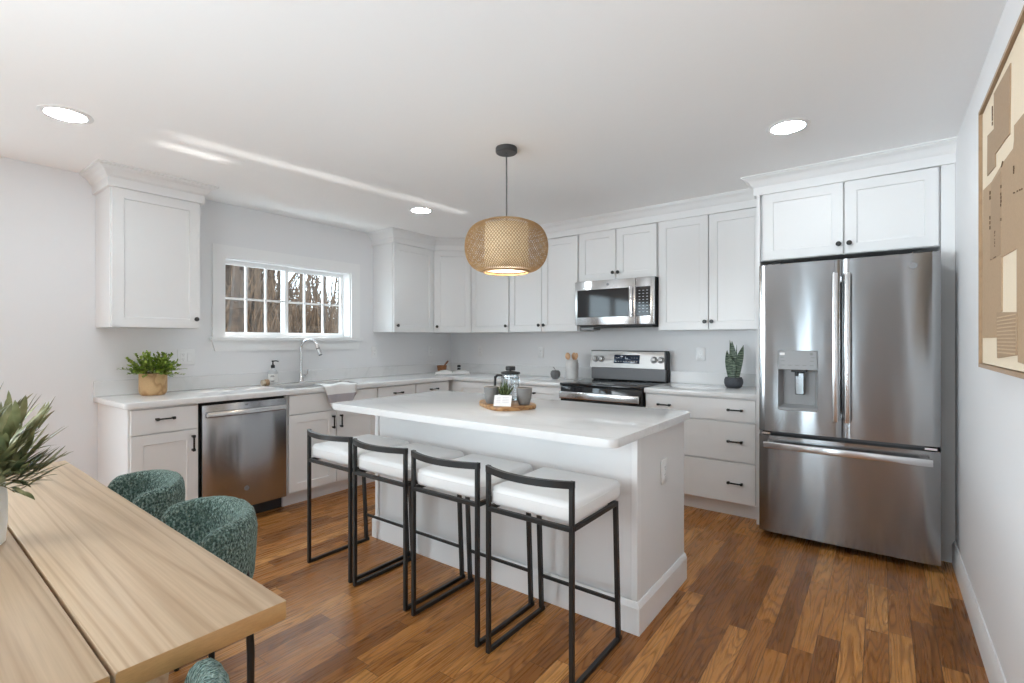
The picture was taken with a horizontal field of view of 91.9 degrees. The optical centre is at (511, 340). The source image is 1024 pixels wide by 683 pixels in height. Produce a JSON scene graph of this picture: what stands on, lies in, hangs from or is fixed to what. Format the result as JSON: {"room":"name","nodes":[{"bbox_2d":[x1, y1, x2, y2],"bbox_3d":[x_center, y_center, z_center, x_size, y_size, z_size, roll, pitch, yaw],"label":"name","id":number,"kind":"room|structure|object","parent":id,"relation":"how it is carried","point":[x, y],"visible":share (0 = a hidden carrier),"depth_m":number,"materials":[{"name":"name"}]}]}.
{"room":"kitchen","nodes":[
{"label":"kitchen","id":0,"kind":"room"},
{"bbox_2d":[0,157,450,480],"bbox_3d":[-3.342,0.065,2.801,0.160,2.450,8.760,0,0,37],"label":"wall","id":1,"kind":"structure","parent":0,"point":[51,344],"depth_m":3.31,"materials":[{"name":"white paint"}]},
{"bbox_2d":[96,186,199,328],"bbox_3d":[-2.524,-0.553,3.460,0.355,0.934,0.520,0,0,37],"label":"upper cabinet","id":2,"kind":"object","parent":1,"relation":"attached to","point":[148,245],"visible":0.99,"depth_m":3.33,"materials":[{"name":"white paint"}]},
{"bbox_2d":[79,159,218,205],"bbox_3d":[-2.502,-1.052,3.445,0.415,0.136,0.698,0,0,37],"label":"trim","id":3,"kind":"structure","parent":1,"relation":"attached to","point":[100,174],"depth_m":3.29,"materials":[{"name":"white paint"}]},
{"bbox_2d":[177,349,194,364],"bbox_3d":[-2.494,0.127,3.793,0.010,0.117,0.117,0,0,37],"label":"wall outlet","id":4,"kind":"object","parent":1,"relation":"attached to","point":[184,356],"visible":0.94,"depth_m":3.79,"materials":[{"name":"white plastic"}]},
{"bbox_2d":[181,353,184,361],"bbox_3d":[-2.506,0.127,3.774,0.003,0.068,0.033,0,0,37],"label":"socket","id":5,"kind":"object","parent":4,"relation":"attached to","point":[182,354],"depth_m":3.77,"materials":[{"name":"grey plastic"}]},
{"bbox_2d":[93,363,451,396],"bbox_3d":[-1.784,0.329,4.735,0.019,0.102,3.474,0,0,37],"label":"backsplash","id":6,"kind":"structure","parent":1,"relation":"attached to","point":[115,387],"depth_m":4.17,"materials":[{"name":"white stone"}]},
{"bbox_2d":[209,243,362,350],"bbox_3d":[-1.965,-0.343,4.489,0.065,0.859,1.423,0,0,37],"label":"trim","id":7,"kind":"structure","parent":1,"relation":"attached to","point":[218,339],"depth_m":4.31,"materials":[{"name":"white paint"}]},
{"bbox_2d":[225,257,350,337],"bbox_3d":[-2.037,-0.355,4.541,0.146,0.654,1.200,0,0,37],"label":"window","id":8,"kind":"structure","parent":1,"relation":"in","point":[344,305],"depth_m":4.57,"materials":[{"name":"white paint"}]},
{"bbox_2d":[373,243,433,332],"bbox_3d":[-1.141,-0.553,5.310,0.355,0.934,0.566,0,0,37],"label":"upper cabinet","id":9,"kind":"object","parent":1,"relation":"attached to","point":[403,275],"visible":1,"depth_m":5.15,"materials":[{"name":"white paint"}]},
{"bbox_2d":[433,251,471,332],"bbox_3d":[-0.692,-0.554,5.697,0.611,0.935,0.620,0,0,37],"label":"upper cabinet","id":10,"kind":"object","parent":1,"relation":"attached to","point":[452,270],"visible":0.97,"depth_m":5.48,"materials":[{"name":"white paint"}]},
{"bbox_2d":[366,188,755,250],"bbox_3d":[0.203,-1.065,4.431,3.566,0.163,0.945,0,0,37],"label":"trim","id":11,"kind":"structure","parent":1,"relation":"attached to","point":[739,199],"depth_m":4.43,"materials":[{"name":"white paint"}]},
{"bbox_2d":[0,0,1006,237],"bbox_3d":[-1.479,-1.210,1.308,5.012,0.200,9.000,0,0,37],"label":"ceiling","id":12,"kind":"structure","parent":0,"point":[356,115],"depth_m":2.27,"materials":[{"name":"white paint"}]},
{"bbox_2d":[36,104,93,123],"bbox_3d":[-2.214,-1.120,2.459,0.214,0.006,0.214,0,0,37],"label":"recessed light","id":13,"kind":"object","parent":12,"relation":"in","point":[61,113],"visible":1,"depth_m":2.45,"materials":[{"name":"white paint"}]},
{"bbox_2d":[408,207,433,213],"bbox_3d":[-0.784,-1.120,4.269,0.214,0.006,0.214,0,0,37],"label":"recessed light","id":14,"kind":"object","parent":12,"relation":"in","point":[421,210],"visible":1,"depth_m":4.26,"materials":[{"name":"white"}]},
{"bbox_2d":[464,144,547,275],"bbox_3d":[-0.033,-0.765,2.919,0.492,0.736,0.492,0,0,37],"label":"pendant lamp","id":15,"kind":"object","parent":12,"relation":"hanging from","point":[506,245],"visible":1,"depth_m":2.79,"materials":[{"name":"beige wicker"}]},
{"bbox_2d":[488,266,524,272],"bbox_3d":[-0.033,-0.418,2.919,0.258,0.008,0.258,0,0,37],"label":"diffuser","id":16,"kind":"object","parent":15,"relation":"attached to","point":[503,269],"depth_m":2.81,"materials":[{"name":"white plastic"}]},
{"bbox_2d":[766,118,810,134],"bbox_3d":[1.480,-1.144,2.658,0.214,0.006,0.214,0,0,37],"label":"recessed light","id":17,"kind":"object","parent":12,"relation":"in","point":[793,125],"visible":1,"depth_m":2.65,"materials":[{"name":"white plastic"}]},
{"bbox_2d":[168,481,988,682],"bbox_3d":[-1.479,1.330,1.308,5.012,0.080,9.000,0,0,37],"label":"floor","id":18,"kind":"structure","parent":0,"point":[753,604],"depth_m":2.27,"materials":[{"name":"brown wood"}]},
{"bbox_2d":[0,461,285,682],"bbox_3d":[-1.443,0.920,1.428,1.990,0.740,0.590,0,0,38],"label":"dining table","id":19,"kind":"object","parent":18,"relation":"on","point":[95,587],"visible":0.94,"depth_m":1.08,"materials":[{"name":"brown wood"}]},
{"bbox_2d":[0,385,72,544],"bbox_3d":[-1.389,0.328,1.300,0.351,0.442,0.328,0,0,3],"label":"plant","id":20,"kind":"object","parent":19,"relation":"on","point":[12,462],"visible":1,"depth_m":1.32,"materials":[{"name":"green plant"}]},
{"bbox_2d":[108,469,184,671],"bbox_3d":[-1.524,0.922,1.941,0.422,0.738,0.397,0,0,40],"label":"dining chair","id":21,"kind":"object","parent":18,"relation":"on","point":[155,491],"visible":0.34,"depth_m":2.04,"materials":[{"name":"green fabric"}]},
{"bbox_2d":[98,403,197,500],"bbox_3d":[-2.434,0.854,3.322,0.662,0.872,0.386,0,0,37],"label":"base cabinet","id":22,"kind":"object","parent":18,"relation":"on","point":[166,437],"visible":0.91,"depth_m":3.16,"materials":[{"name":"white paint"}]},
{"bbox_2d":[184,658,229,682],"bbox_3d":[-0.674,0.922,0.747,0.397,0.738,0.422,0,0,35],"label":"dining chair","id":23,"kind":"object","parent":18,"relation":"on","point":[208,670],"visible":1,"depth_m":0.85,"materials":[{"name":"green fabric"}]},
{"bbox_2d":[160,496,257,682],"bbox_3d":[-1.045,0.922,1.579,0.422,0.738,0.397,0,0,40],"label":"dining chair","id":24,"kind":"object","parent":18,"relation":"on","point":[226,527],"visible":0.42,"depth_m":1.63,"materials":[{"name":"green fabric"}]},
{"bbox_2d":[198,396,286,513],"bbox_3d":[-2.121,0.855,3.712,0.666,0.865,0.602,0,0,37],"label":"dishwasher","id":25,"kind":"object","parent":18,"relation":"on","point":[242,442],"visible":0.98,"depth_m":3.53,"materials":[{"name":"grey metal"}]},
{"bbox_2d":[281,387,375,506],"bbox_3d":[-1.700,0.854,4.304,0.662,0.872,0.838,0,0,37],"label":"base cabinet","id":26,"kind":"object","parent":18,"relation":"on","point":[313,411],"visible":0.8,"depth_m":3.99,"materials":[{"name":"white paint"}]},
{"bbox_2d":[307,429,409,582],"bbox_3d":[-0.911,0.902,2.904,0.412,0.775,0.484,0,0,37],"label":"bar stool","id":27,"kind":"object","parent":18,"relation":"on","point":[338,449],"visible":0.69,"depth_m":2.84,"materials":[{"name":"black metal"}]},
{"bbox_2d":[312,434,408,465],"bbox_3d":[-0.890,0.642,2.932,0.404,0.082,0.410,0,0,37],"label":"seat cushion","id":28,"kind":"object","parent":27,"relation":"on","point":[338,452],"depth_m":2.83,"materials":[{"name":"white fabric"}]},
{"bbox_2d":[372,384,414,481],"bbox_3d":[-1.312,0.854,4.823,0.662,0.872,0.455,0,0,37],"label":"base cabinet","id":29,"kind":"object","parent":18,"relation":"on","point":[394,390],"visible":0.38,"depth_m":4.61,"materials":[{"name":"white paint"}]},
{"bbox_2d":[353,438,464,610],"bbox_3d":[-0.558,0.902,2.630,0.412,0.775,0.484,0,0,37],"label":"bar stool","id":30,"kind":"object","parent":18,"relation":"on","point":[395,462],"visible":0.8,"depth_m":2.56,"materials":[{"name":"black metal"}]},
{"bbox_2d":[358,443,463,480],"bbox_3d":[-0.537,0.642,2.658,0.404,0.082,0.410,0,0,37],"label":"seat cushion","id":31,"kind":"object","parent":30,"relation":"on","point":[387,464],"depth_m":2.55,"materials":[{"name":"white fabric"}]},
{"bbox_2d":[414,380,448,392],"bbox_3d":[-1.036,0.854,5.193,0.662,0.872,0.463,0,0,37],"label":"base cabinet","id":32,"kind":"object","parent":18,"relation":"on","point":[438,385],"visible":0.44,"depth_m":5.00,"materials":[{"name":"white paint"}]},
{"bbox_2d":[411,450,534,647],"bbox_3d":[-0.195,0.902,2.351,0.412,0.775,0.484,0,0,37],"label":"bar stool","id":33,"kind":"object","parent":18,"relation":"on","point":[465,476],"visible":0.9,"depth_m":2.29,"materials":[{"name":"black metal"}]},
{"bbox_2d":[417,454,532,498],"bbox_3d":[-0.174,0.642,2.379,0.404,0.082,0.410,0,0,37],"label":"seat cushion","id":34,"kind":"object","parent":33,"relation":"on","point":[459,481],"depth_m":2.27,"materials":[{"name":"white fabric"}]},
{"bbox_2d":[448,380,560,399],"bbox_3d":[-0.163,0.854,5.275,1.962,0.872,0.662,0,0,37],"label":"base cabinet","id":35,"kind":"object","parent":18,"relation":"on","point":[542,392],"visible":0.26,"depth_m":4.84,"materials":[{"name":"white paint"}]},
{"bbox_2d":[93,363,592,409],"bbox_3d":[-1.004,0.347,4.152,1.967,0.139,3.475,0,0,37],"label":"countertop","id":36,"kind":"structure","parent":35,"relation":"on","point":[121,394],"depth_m":4.28,"materials":[{"name":"white stone"}]},
{"bbox_2d":[118,350,186,395],"bbox_3d":[-2.478,0.222,3.446,0.382,0.313,0.373,0,0,40],"label":"potted plant","id":37,"kind":"object","parent":36,"relation":"on","point":[154,382],"visible":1,"depth_m":3.41,"materials":[{"name":"green plant"}]},
{"bbox_2d":[260,379,269,385],"bbox_3d":[-2.051,0.352,4.118,0.054,0.054,0.054,0,0,37],"label":"scrub brush","id":38,"kind":"object","parent":36,"relation":"on","point":[266,382],"visible":1,"depth_m":4.10,"materials":[{"name":"brown wood"}]},
{"bbox_2d":[268,360,278,384],"bbox_3d":[-2.050,0.275,4.251,0.077,0.207,0.074,0,0,37],"label":"soap bottle","id":39,"kind":"object","parent":36,"relation":"on","point":[272,374],"visible":0.94,"depth_m":4.23,"materials":[{"name":"white plastic"}]},
{"bbox_2d":[298,338,321,382],"bbox_3d":[-1.809,0.180,4.462,0.241,0.397,0.076,0,0,11],"label":"faucet","id":40,"kind":"object","parent":36,"relation":"on","point":[301,375],"visible":1,"depth_m":4.45,"materials":[{"name":"silver metal"}]},
{"bbox_2d":[315,382,356,406],"bbox_3d":[-1.466,0.450,4.154,0.178,0.183,0.306,0,0,37],"label":"dish towel","id":41,"kind":"object","parent":36,"relation":"on","point":[340,391],"visible":0.91,"depth_m":4.12,"materials":[{"name":"fabric"}]},
{"bbox_2d":[437,365,446,370],"bbox_3d":[-0.824,0.336,5.819,0.120,0.086,0.120,0,0,37],"label":"mortar","id":42,"kind":"object","parent":36,"relation":"on","point":[439,367],"visible":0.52,"depth_m":5.78,"materials":[{"name":"brown wood"}]},
{"bbox_2d":[435,370,469,374],"bbox_3d":[-0.676,0.360,5.640,0.390,0.038,0.236,0,0,-6],"label":"open book","id":43,"kind":"object","parent":36,"relation":"on","point":[440,371],"visible":1,"depth_m":5.54,"materials":[{"name":"white paper"}]},
{"bbox_2d":[550,367,559,378],"bbox_3d":[0.426,0.320,4.860,0.100,0.118,0.100,0,0,37],"label":"apple","id":44,"kind":"object","parent":36,"relation":"on","point":[555,374],"visible":1,"depth_m":4.82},
{"bbox_2d":[566,359,578,378],"bbox_3d":[0.590,0.284,4.862,0.128,0.190,0.128,0,0,37],"label":"utensil crock","id":45,"kind":"object","parent":36,"relation":"on","point":[572,366],"visible":0.99,"depth_m":4.81,"materials":[{"name":"ceramic"}]},
{"bbox_2d":[372,416,686,635],"bbox_3d":[0.013,0.856,2.972,1.842,0.868,0.658,0,0,37],"label":"kitchen island","id":46,"kind":"object","parent":18,"relation":"on","point":[653,558],"visible":0.56,"depth_m":2.46,"materials":[{"name":"white paint"}]},
{"bbox_2d":[332,391,689,447],"bbox_3d":[-0.070,0.403,2.864,1.887,0.035,0.980,0,0,37],"label":"island countertop","id":47,"kind":"structure","parent":46,"relation":"on","point":[581,423],"depth_m":2.54,"materials":[{"name":"white stone"}]},
{"bbox_2d":[479,399,535,410],"bbox_3d":[-0.062,0.373,2.864,0.411,0.021,0.298,0,0,37],"label":"serving board","id":48,"kind":"object","parent":47,"relation":"on","point":[515,406],"visible":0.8,"depth_m":2.74,"materials":[{"name":"brown wood"}]},
{"bbox_2d":[484,386,498,403],"bbox_3d":[-0.112,0.314,2.852,0.102,0.098,0.089,0,0,25],"label":"mug","id":49,"kind":"object","parent":48,"relation":"on","point":[490,392],"visible":0.81,"depth_m":2.82,"materials":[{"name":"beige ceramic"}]},
{"bbox_2d":[493,395,511,406],"bbox_3d":[-0.052,0.333,2.733,0.100,0.058,0.023,0,0,16],"label":"tent card","id":50,"kind":"object","parent":48,"relation":"on","point":[499,400],"visible":1,"depth_m":2.73,"materials":[{"name":"white paper"}]},
{"bbox_2d":[497,380,513,395],"bbox_3d":[-0.042,0.293,2.790,0.085,0.138,0.103,0,0,37],"label":"succulent","id":51,"kind":"object","parent":48,"relation":"on","point":[503,390],"visible":0.71,"depth_m":2.79,"materials":[{"name":"green plant"}]},
{"bbox_2d":[494,366,519,401],"bbox_3d":[-0.020,0.257,2.939,0.140,0.208,0.121,0,0,37],"label":"press","id":52,"kind":"object","parent":48,"relation":"on","point":[510,373],"visible":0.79,"depth_m":2.91,"materials":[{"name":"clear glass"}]},
{"bbox_2d":[516,387,531,404],"bbox_3d":[0.074,0.314,2.798,0.101,0.098,0.089,0,0,-35],"label":"mug","id":53,"kind":"object","parent":48,"relation":"on","point":[524,394],"visible":1,"depth_m":2.76,"materials":[{"name":"beige ceramic"}]},
{"bbox_2d":[661,458,666,484],"bbox_3d":[0.748,0.642,2.431,0.009,0.117,0.072,0,0,37],"label":"wall outlet","id":54,"kind":"object","parent":46,"relation":"attached to","point":[664,461],"visible":1,"depth_m":2.42,"materials":[{"name":"white plastic"}]},
{"bbox_2d":[485,464,621,682],"bbox_3d":[0.169,0.902,2.074,0.412,0.775,0.484,0,0,37],"label":"bar stool","id":55,"kind":"object","parent":18,"relation":"on","point":[569,497],"visible":1,"depth_m":1.99,"materials":[{"name":"black metal"}]},
{"bbox_2d":[492,467,619,522],"bbox_3d":[0.190,0.642,2.102,0.404,0.082,0.410,0,0,37],"label":"seat cushion","id":56,"kind":"object","parent":55,"relation":"on","point":[592,493],"depth_m":1.98,"materials":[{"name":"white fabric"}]},
{"bbox_2d":[559,350,669,406],"bbox_3d":[0.919,0.683,4.435,0.762,1.174,0.711,0,0,37],"label":"range","id":57,"kind":"object","parent":18,"relation":"on","point":[620,377],"visible":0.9,"depth_m":4.46,"materials":[{"name":"silver metal"}]},
{"bbox_2d":[560,379,665,389],"bbox_3d":[0.901,0.385,4.411,0.762,0.023,0.570,0,0,37],"label":"cooktop","id":58,"kind":"object","parent":57,"relation":"in","point":[585,384],"depth_m":4.30,"materials":[{"name":"black glass"}]},
{"bbox_2d":[646,393,755,518],"bbox_3d":[1.573,0.854,3.977,0.822,0.872,0.662,0,0,37],"label":"base cabinet","id":59,"kind":"object","parent":18,"relation":"on","point":[720,433],"visible":0.65,"depth_m":3.65,"materials":[{"name":"white paint"}]},
{"bbox_2d":[644,371,755,399],"bbox_3d":[1.580,0.347,3.985,0.823,0.139,0.648,0,0,37],"label":"countertop","id":60,"kind":"structure","parent":59,"relation":"on","point":[707,384],"depth_m":4.06,"materials":[{"name":"white stone"}]},
{"bbox_2d":[724,342,743,387],"bbox_3d":[1.776,0.189,3.963,0.148,0.380,0.142,0,0,37],"label":"snake plant","id":61,"kind":"object","parent":60,"relation":"on","point":[733,362],"visible":1,"depth_m":3.94,"materials":[{"name":"green plant"}]},
{"bbox_2d":[756,195,765,524],"bbox_3d":[1.918,0.089,3.730,0.021,2.402,0.647,0,0,37],"label":"panel","id":62,"kind":"object","parent":18,"relation":"on","point":[758,198],"visible":0.29,"depth_m":3.47,"materials":[{"name":"white paint"}]},
{"bbox_2d":[759,250,940,565],"bbox_3d":[2.218,0.390,3.296,0.910,1.800,0.888,0,0,37],"label":"refrigerator","id":63,"kind":"object","parent":18,"relation":"on","point":[850,349],"visible":1,"depth_m":2.96,"materials":[{"name":"grey metal"}]},
{"bbox_2d":[938,164,954,562],"bbox_3d":[2.727,0.114,3.136,0.062,2.352,0.629,0,0,37],"label":"panel","id":64,"kind":"object","parent":18,"relation":"on","point":[947,172],"visible":0.64,"depth_m":2.88,"materials":[{"name":"white paint"}]},
{"bbox_2d":[451,327,755,382],"bbox_3d":[1.208,0.060,4.768,4.772,2.460,0.160,0,0,37],"label":"wall","id":65,"kind":"structure","parent":0,"point":[498,348],"depth_m":4.90,"materials":[{"name":"white paint"}]},
{"bbox_2d":[471,251,522,332],"bbox_3d":[-0.157,-0.555,5.463,0.530,0.939,0.355,0,0,37],"label":"upper cabinet","id":66,"kind":"object","parent":65,"relation":"attached to","point":[490,294],"visible":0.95,"depth_m":5.36,"materials":[{"name":"white paint"}]},
{"bbox_2d":[452,363,591,377],"bbox_3d":[0.039,0.329,5.529,1.946,0.102,0.019,0,0,37],"label":"backsplash","id":67,"kind":"structure","parent":65,"relation":"attached to","point":[478,368],"depth_m":5.46,"materials":[{"name":"white stone"}]},
{"bbox_2d":[510,235,593,332],"bbox_3d":[0.386,-0.558,5.057,0.822,0.944,0.355,0,0,37],"label":"upper cabinet","id":68,"kind":"object","parent":65,"relation":"attached to","point":[543,299],"visible":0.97,"depth_m":4.89,"materials":[{"name":"white paint"}]},
{"bbox_2d":[579,223,658,281],"bbox_3d":[1.024,-0.791,4.580,0.764,0.491,0.355,0,0,37],"label":"upper cabinet","id":69,"kind":"object","parent":65,"relation":"attached to","point":[628,252],"visible":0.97,"depth_m":4.44,"materials":[{"name":"white paint"}]},
{"bbox_2d":[575,276,658,329],"bbox_3d":[1.001,-0.321,4.547,0.760,0.446,0.433,0,0,37],"label":"microwave","id":70,"kind":"object","parent":69,"relation":"attached to","point":[626,302],"visible":1,"depth_m":4.37,"materials":[{"name":"silver metal"}]},
{"bbox_2d":[697,348,704,360],"bbox_3d":[1.651,0.122,4.331,0.072,0.117,0.009,0,0,37],"label":"wall outlet","id":71,"kind":"object","parent":65,"relation":"attached to","point":[700,351],"visible":1,"depth_m":4.33,"materials":[{"name":"white plastic"}]},
{"bbox_2d":[699,350,702,357],"bbox_3d":[1.650,0.122,4.329,0.033,0.068,0.003,0,0,37],"label":"socket","id":72,"kind":"object","parent":71,"relation":"attached to","point":[700,351],"depth_m":4.33,"materials":[{"name":"grey plastic"}]},
{"bbox_2d":[659,208,755,330],"bbox_3d":[1.664,-0.565,4.101,0.828,0.958,0.355,0,0,37],"label":"upper cabinet","id":73,"kind":"object","parent":65,"relation":"attached to","point":[707,263],"visible":0.95,"depth_m":3.98,"materials":[{"name":"white paint"}]},
{"bbox_2d":[671,371,755,386],"bbox_3d":[1.768,0.329,4.236,0.823,0.102,0.019,0,0,37],"label":"backsplash","id":74,"kind":"structure","parent":65,"relation":"attached to","point":[676,376],"depth_m":4.29,"materials":[{"name":"white stone"}]},
{"bbox_2d":[761,166,939,263],"bbox_3d":[2.308,-0.804,3.430,0.960,0.496,0.660,0,0,37],"label":"upper cabinet","id":75,"kind":"object","parent":65,"relation":"attached to","point":[899,213],"visible":0.98,"depth_m":3.16,"materials":[{"name":"white paint"}]},
{"bbox_2d":[741,136,956,198],"bbox_3d":[2.195,-1.085,3.318,1.134,0.141,0.460,0,0,37],"label":"trim","id":76,"kind":"structure","parent":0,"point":[941,152],"depth_m":3.11,"materials":[{"name":"white paint"}]},
{"bbox_2d":[955,0,1023,682],"bbox_3d":[0.432,0.060,-0.121,0.160,2.460,8.600,0,0,37],"label":"wall","id":77,"kind":"structure","parent":0,"point":[989,404],"depth_m":2.03,"materials":[{"name":"white paint"}]},
{"bbox_2d":[952,541,1006,682],"bbox_3d":[0.182,1.225,-0.308,0.016,0.130,8.000,0,0,37],"label":"baseboard","id":78,"kind":"structure","parent":77,"relation":"attached to","point":[991,663],"depth_m":2.10,"materials":[{"name":"white paint"}]},
{"bbox_2d":[978,6,1023,378],"bbox_3d":[1.492,-0.381,1.472,0.045,0.962,0.980,0,0,37],"label":"framed artwork","id":79,"kind":"object","parent":77,"relation":"attached to","point":[1001,112],"visible":1,"depth_m":1.54,"materials":[{"name":"beige paper"}]},
{"label":"outside","id":80,"kind":"structure","parent":0,"visible":0},
{"bbox_3d":[-11.144,-1.032,27.637,40.000,9.338,46.000,0,0,37],"label":"hill","id":81,"kind":"object","parent":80,"visible":0},
{"bbox_2d":[225,264,230,327],"bbox_3d":[-7.032,-3.580,11.942,3.050,9.263,2.671,0,0,37],"label":"bare tree","id":82,"kind":"object","parent":81,"relation":"on","point":[228,274],"visible":0.02,"depth_m":12.05,"materials":[{"name":"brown plant"}]},
{"bbox_2d":[228,265,248,331],"bbox_3d":[-4.483,-2.401,8.624,1.757,7.552,2.346,0,0,13],"label":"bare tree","id":83,"kind":"object","parent":81,"relation":"on","point":[236,314],"visible":0.05,"depth_m":8.64,"materials":[{"name":"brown plant"}]},
{"bbox_2d":[225,265,252,330],"bbox_3d":[-7.020,-2.937,12.307,3.247,7.889,2.351,0,0,-37],"label":"bare tree","id":84,"kind":"object","parent":81,"relation":"on","point":[226,271],"visible":0.02,"depth_m":12.62,"materials":[{"name":"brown plant"}]},
{"bbox_2d":[252,269,269,331],"bbox_3d":[-6.569,-3.365,13.213,3.019,8.700,3.571,0,0,-24],"label":"bare tree","id":85,"kind":"object","parent":81,"relation":"on","point":[268,270],"visible":0.02,"depth_m":12.93,"materials":[{"name":"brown plant"}]},
{"bbox_2d":[249,268,280,331],"bbox_3d":[-6.190,-2.552,11.895,2.613,7.208,2.413,0,0,-10],"label":"bare tree","id":86,"kind":"object","parent":81,"relation":"on","point":[256,275],"visible":0.09,"depth_m":12.05,"materials":[{"name":"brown plant"}]},
{"bbox_2d":[249,267,297,330],"bbox_3d":[-5.720,-2.778,12.365,1.510,7.590,3.472,0,0,37],"label":"bare tree","id":87,"kind":"object","parent":81,"relation":"on","point":[279,282],"visible":0.04,"depth_m":12.85,"materials":[{"name":"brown plant"}]},
{"bbox_2d":[225,265,338,332],"bbox_3d":[-12.536,-2.586,23.673,13.313,7.723,33.194,0,0,-16],"label":"trees","id":88,"kind":"object","parent":81,"relation":"on","point":[273,321],"visible":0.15,"depth_m":12.11,"materials":[{"name":"brown plant"}]},
{"bbox_2d":[263,270,328,304],"bbox_3d":[-6.974,-3.092,14.815,2.778,8.043,2.915,0,0,5],"label":"bare tree","id":89,"kind":"object","parent":81,"relation":"on","point":[263,270],"visible":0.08,"depth_m":15.03,"materials":[{"name":"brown plant"}]},
{"bbox_2d":[299,274,320,332],"bbox_3d":[-5.710,-2.996,12.635,3.344,8.245,2.468,0,0,-23],"label":"bare tree","id":90,"kind":"object","parent":81,"relation":"on","point":[300,275],"visible":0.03,"depth_m":12.24,"materials":[{"name":"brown plant"}]},
{"bbox_2d":[306,275,316,312],"bbox_3d":[-6.976,-3.950,19.317,3.523,9.376,2.969,0,0,-15],"label":"bare tree","id":91,"kind":"object","parent":81,"relation":"on","point":[307,297],"visible":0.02,"depth_m":18.91,"materials":[{"name":"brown plant"}]},
{"bbox_2d":[306,276,327,329],"bbox_3d":[-7.605,-3.128,17.602,2.884,7.905,2.776,0,0,37],"label":"bare tree","id":92,"kind":"object","parent":81,"relation":"on","point":[306,276],"visible":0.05,"depth_m":18.28,"materials":[{"name":"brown plant"}]},
{"bbox_2d":[306,274,338,332],"bbox_3d":[-5.920,-3.127,13.153,2.329,8.563,2.832,0,0,37],"label":"bare tree","id":93,"kind":"object","parent":81,"relation":"on","point":[325,315],"visible":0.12,"depth_m":12.87,"materials":[{"name":"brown plant"}]},
{"bbox_2d":[312,276,338,321],"bbox_3d":[-7.627,-3.441,20.581,3.636,8.101,2.241,0,0,-24],"label":"bare tree","id":94,"kind":"object","parent":81,"relation":"on","point":[316,276],"visible":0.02,"depth_m":20.24,"materials":[{"name":"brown plant"}]},
{"bbox_2d":[328,277,337,332],"bbox_3d":[-5.687,-2.304,16.119,2.415,6.814,2.750,0,0,4],"label":"bare tree","id":95,"kind":"object","parent":81,"relation":"on","point":[332,286],"visible":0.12,"depth_m":16.03,"materials":[{"name":"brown plant"}]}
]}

